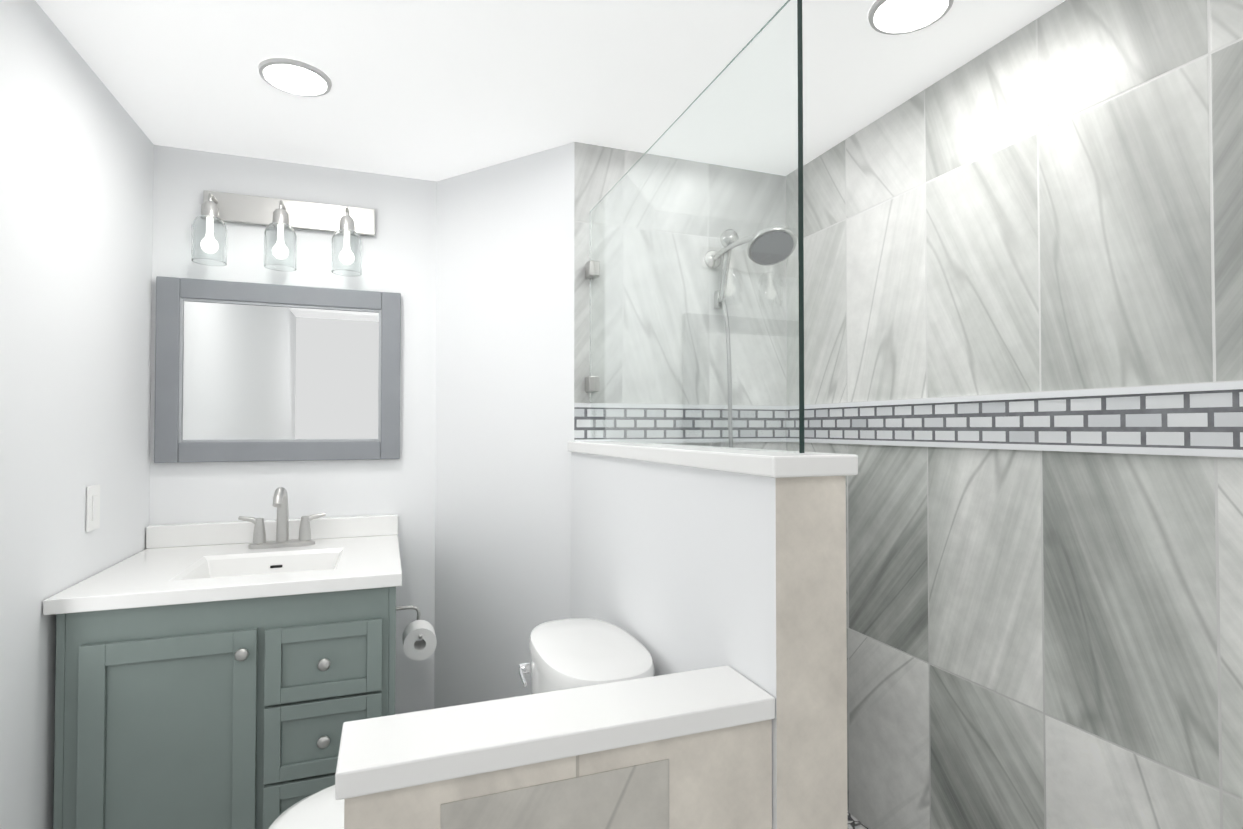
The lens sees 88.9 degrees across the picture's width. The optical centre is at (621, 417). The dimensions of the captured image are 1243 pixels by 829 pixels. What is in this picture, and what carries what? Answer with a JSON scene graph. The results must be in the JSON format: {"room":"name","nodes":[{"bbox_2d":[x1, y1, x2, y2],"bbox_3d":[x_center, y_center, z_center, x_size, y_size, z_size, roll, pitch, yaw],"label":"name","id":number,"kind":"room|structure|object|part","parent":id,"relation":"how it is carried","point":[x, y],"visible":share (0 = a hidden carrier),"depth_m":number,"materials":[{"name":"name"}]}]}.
{"room":"bathroom","nodes":[
{"label":"bathroom","id":0,"kind":"room"},
{"bbox_2d":[0,0,153,828],"bbox_3d":[-1.007,0.161,0.423,0.100,2.227,3.795,0,-1,-20],"label":"wall","id":1,"kind":"structure","parent":0,"point":[76,192],"depth_m":1.52,"materials":[{"name":"white paint"}]},
{"bbox_2d":[86,484,99,531],"bbox_3d":[-1.424,0.244,1.709,0.008,0.120,0.072,0,-1,-20],"label":"switch plate","id":2,"kind":"object","parent":1,"relation":"attached to","point":[93,509],"visible":0.98,"depth_m":1.70,"materials":[{"name":"white plastic"}]},
{"bbox_2d":[149,145,436,714],"bbox_3d":[-1.141,0.193,2.343,0.982,2.227,0.100,0,-1,-20],"label":"wall","id":3,"kind":"structure","parent":0,"point":[399,252],"depth_m":2.33,"materials":[{"name":"white paint"}]},
{"bbox_2d":[154,276,400,462],"bbox_3d":[-1.198,-0.158,2.258,0.774,0.626,0.025,0,-1,-20],"label":"mirror","id":4,"kind":"object","parent":3,"relation":"attached to","point":[250,372],"visible":1,"depth_m":2.24,"materials":[{"name":"paint"}]},
{"bbox_3d":[-1.200,-0.158,2.262,0.642,0.494,0.011,0,-1,-20],"label":"glass","id":5,"kind":"part","parent":4,"relation":"part of","materials":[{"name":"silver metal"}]},
{"bbox_2d":[191,190,374,275],"bbox_3d":[-1.164,-0.647,2.213,0.562,0.265,0.147,0,-1,-20],"label":"sconce","id":6,"kind":"object","parent":3,"relation":"attached to","point":[283,219],"visible":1,"depth_m":2.21,"materials":[{"name":"silver metal"}]},
{"bbox_3d":[-1.373,-0.591,2.111,0.100,0.150,0.100,0,-1,-20],"label":"lamp shade","id":7,"kind":"part","parent":6,"relation":"part of","materials":[{"name":"clear glass"}]},
{"bbox_3d":[-1.381,-0.707,2.136,0.052,0.086,0.102,0,-1,-20],"label":"arm","id":8,"kind":"part","parent":6,"relation":"part of"},
{"bbox_3d":[-1.176,-0.590,2.183,0.100,0.150,0.100,0,-1,-20],"label":"lamp shade","id":9,"kind":"part","parent":6,"relation":"part of","materials":[{"name":"clear glass"}]},
{"bbox_3d":[-1.184,-0.706,2.209,0.052,0.086,0.102,0,-1,-20],"label":"arm","id":10,"kind":"part","parent":6,"relation":"part of"},
{"bbox_3d":[-0.979,-0.589,2.256,0.100,0.150,0.100,0,-1,-20],"label":"lamp shade","id":11,"kind":"part","parent":6,"relation":"part of","materials":[{"name":"clear glass"}]},
{"bbox_3d":[-0.987,-0.705,2.281,0.052,0.086,0.102,0,-1,-20],"label":"arm","id":12,"kind":"part","parent":6,"relation":"part of"},
{"bbox_2d":[434,142,573,708],"bbox_3d":[-0.424,0.193,2.329,0.707,2.227,0.109,-1,-1,31],"label":"wall","id":13,"kind":"structure","parent":0,"point":[505,335],"depth_m":2.27,"materials":[{"name":"white paint"}]},
{"bbox_2d":[35,0,1065,180],"bbox_3d":[0.057,-0.976,0.836,2.370,0.060,3.795,0,-1,-20],"label":"ceiling","id":14,"kind":"structure","parent":0,"point":[434,90],"depth_m":1.68,"materials":[{"name":"white paint"}]},
{"bbox_2d":[258,58,331,96],"bbox_3d":[-0.890,-0.925,1.730,0.180,0.010,0.180,0,-1,-20],"label":"recessed light","id":15,"kind":"object","parent":14,"relation":"in","point":[297,77],"visible":1,"depth_m":1.72,"materials":[{"name":"grey plastic"}]},
{"bbox_2d":[868,0,953,34],"bbox_3d":[0.658,-0.930,1.444,0.180,0.010,0.180,0,-1,-20],"label":"recessed light","id":16,"kind":"object","parent":14,"relation":"in","point":[900,16],"visible":1,"depth_m":1.46,"materials":[{"name":"grey plastic"}]},
{"bbox_2d":[574,142,643,402],"bbox_3d":[0.219,0.192,2.297,0.840,2.227,0.100,0,-1,-20],"label":"wall","id":17,"kind":"structure","parent":0,"point":[600,172],"depth_m":2.13,"materials":[{"name":"grey tile"}]},
{"bbox_2d":[574,403,591,440],"bbox_3d":[0.234,0.022,2.247,0.830,0.135,0.008,0,-1,-20],"label":"trim","id":18,"kind":"structure","parent":17,"relation":"attached to","point":[581,421],"depth_m":2.11,"materials":[{"name":"white tile"}]},
{"bbox_2d":[803,0,1242,828],"bbox_3d":[1.211,0.170,0.969,0.100,2.227,3.280,0,-1,-20],"label":"wall","id":19,"kind":"structure","parent":0,"point":[1051,200],"depth_m":1.46,"materials":[{"name":"grey tile"}]},
{"bbox_2d":[804,381,1242,457],"bbox_3d":[1.160,0.001,0.952,0.008,0.135,3.080,0,-1,-20],"label":"trim","id":20,"kind":"structure","parent":19,"relation":"attached to","point":[1202,419],"depth_m":1.42,"materials":[{"name":"white tile"}]},
{"bbox_3d":[0.057,1.311,0.797,2.370,0.060,3.795,0,-1,-20],"label":"floor","id":21,"kind":"structure","parent":0,"visible":0},
{"bbox_2d":[43,487,436,828],"bbox_3d":[-1.030,0.763,1.930,0.902,1.073,0.725,0,-1,-20],"label":"bathroom vanity","id":22,"kind":"object","parent":21,"relation":"on","point":[226,675],"visible":0.85,"depth_m":1.61,"materials":[{"name":"paint"}]},
{"bbox_3d":[-1.108,0.843,1.557,0.369,0.602,0.018,0,-1,-20],"label":"door","id":23,"kind":"part","parent":22,"relation":"part of","materials":[{"name":"paint"}]},
{"bbox_3d":[-0.954,0.594,1.592,0.031,0.031,0.032,0,-1,-20],"label":"knob door","id":24,"kind":"part","parent":22,"relation":"part of","materials":[{"name":"silver metal"}]},
{"bbox_2d":[238,487,325,548],"bbox_3d":[-1.125,0.331,2.087,0.262,0.203,0.160,0,-1,-20],"label":"faucet","id":25,"kind":"object","parent":22,"relation":"on","point":[280,499],"depth_m":2.11,"materials":[{"name":"silver metal"}]},
{"bbox_3d":[-0.786,1.045,1.673,0.282,0.192,0.018,0,-1,-20],"label":"drawer","id":26,"kind":"part","parent":22,"relation":"part of","materials":[{"name":"paint"}]},
{"bbox_3d":[-0.786,0.845,1.676,0.282,0.192,0.018,0,-1,-20],"label":"drawer","id":27,"kind":"part","parent":22,"relation":"part of","materials":[{"name":"paint"}]},
{"bbox_3d":[-0.786,0.645,1.679,0.282,0.192,0.018,0,-1,-20],"label":"drawer","id":28,"kind":"part","parent":22,"relation":"part of","materials":[{"name":"paint"}]},
{"bbox_3d":[-0.777,0.844,1.653,0.031,0.031,0.032,0,-1,-20],"label":"knob","id":29,"kind":"part","parent":22,"relation":"part of","materials":[{"name":"silver metal"}]},
{"bbox_3d":[-0.777,0.644,1.656,0.031,0.031,0.032,0,-1,-20],"label":"knob","id":30,"kind":"part","parent":22,"relation":"part of","materials":[{"name":"silver metal"}]},
{"bbox_2d":[269,618,653,828],"bbox_3d":[-0.329,0.902,1.357,0.788,0.776,0.433,0,-1,-20],"label":"toilet","id":31,"kind":"object","parent":21,"relation":"on","point":[573,653],"visible":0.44,"depth_m":1.35,"materials":[{"name":"white ceramic"}]},
{"bbox_3d":[-0.464,0.838,1.308,0.500,0.077,0.372,0,-1,-20],"label":"seat lid","id":32,"kind":"part","parent":31,"relation":"part of","materials":[{"name":"white ceramic"}]},
{"bbox_3d":[-0.228,0.609,1.504,0.029,0.027,0.089,0,-1,-20],"label":"lever","id":33,"kind":"part","parent":31,"relation":"part of","materials":[{"name":"silver metal"}]},
{"bbox_3d":[-0.077,0.704,1.454,0.245,0.376,0.433,0,-1,-20],"label":"tank","id":34,"kind":"part","parent":31,"relation":"part of","materials":[{"name":"white ceramic"}]},
{"bbox_2d":[335,666,774,828],"bbox_3d":[-0.079,0.860,0.941,0.628,0.847,0.146,0,-1,-20],"label":"wall","id":35,"kind":"structure","parent":21,"relation":"on","point":[720,778],"depth_m":0.91,"materials":[{"name":"beige stone-look tile"},{"name":"grey marble-look tile"}]},
{"bbox_2d":[441,759,668,828],"bbox_3d":[-0.082,0.893,0.871,0.325,0.779,0.002,0,-1,-20],"label":"partition panel","id":36,"kind":"object","parent":35,"relation":"attached to","point":[634,797],"visible":1,"depth_m":0.89,"materials":[{"name":"tile"}]},
{"bbox_3d":[-0.079,0.453,0.947,0.628,0.034,0.146,0,-1,-20],"label":"low partition cap","id":37,"kind":"part","parent":35,"relation":"part of","materials":[{"name":"white stone"}]},
{"bbox_2d":[568,441,857,828],"bbox_3d":[0.104,0.682,1.554,0.163,1.224,1.194,0,-1,-20],"label":"wall","id":38,"kind":"structure","parent":21,"relation":"on","point":[676,569],"depth_m":1.09,"materials":[{"name":"white paint"}]},
{"bbox_2d":[585,0,803,452],"bbox_3d":[0.098,-0.317,1.590,0.044,0.770,1.152,0,-1,-20],"label":"glass","id":39,"kind":"object","parent":38,"relation":"on","point":[694,269],"visible":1,"depth_m":1.32,"materials":[{"name":"clear glass"}]},
{"bbox_3d":[0.104,0.087,1.564,0.163,0.034,1.194,0,-1,-20],"label":"cap of the tall partition","id":40,"kind":"part","parent":38,"relation":"part of","materials":[{"name":"white stone"}]},
{"bbox_2d":[848,812,867,828],"bbox_3d":[0.477,1.291,1.760,0.711,0.012,1.048,0,-1,-20],"label":"pebble shower floor","id":41,"kind":"structure","parent":21,"relation":"on","point":[854,822],"depth_m":2.01,"materials":[{"name":"white stone"}]}
]}

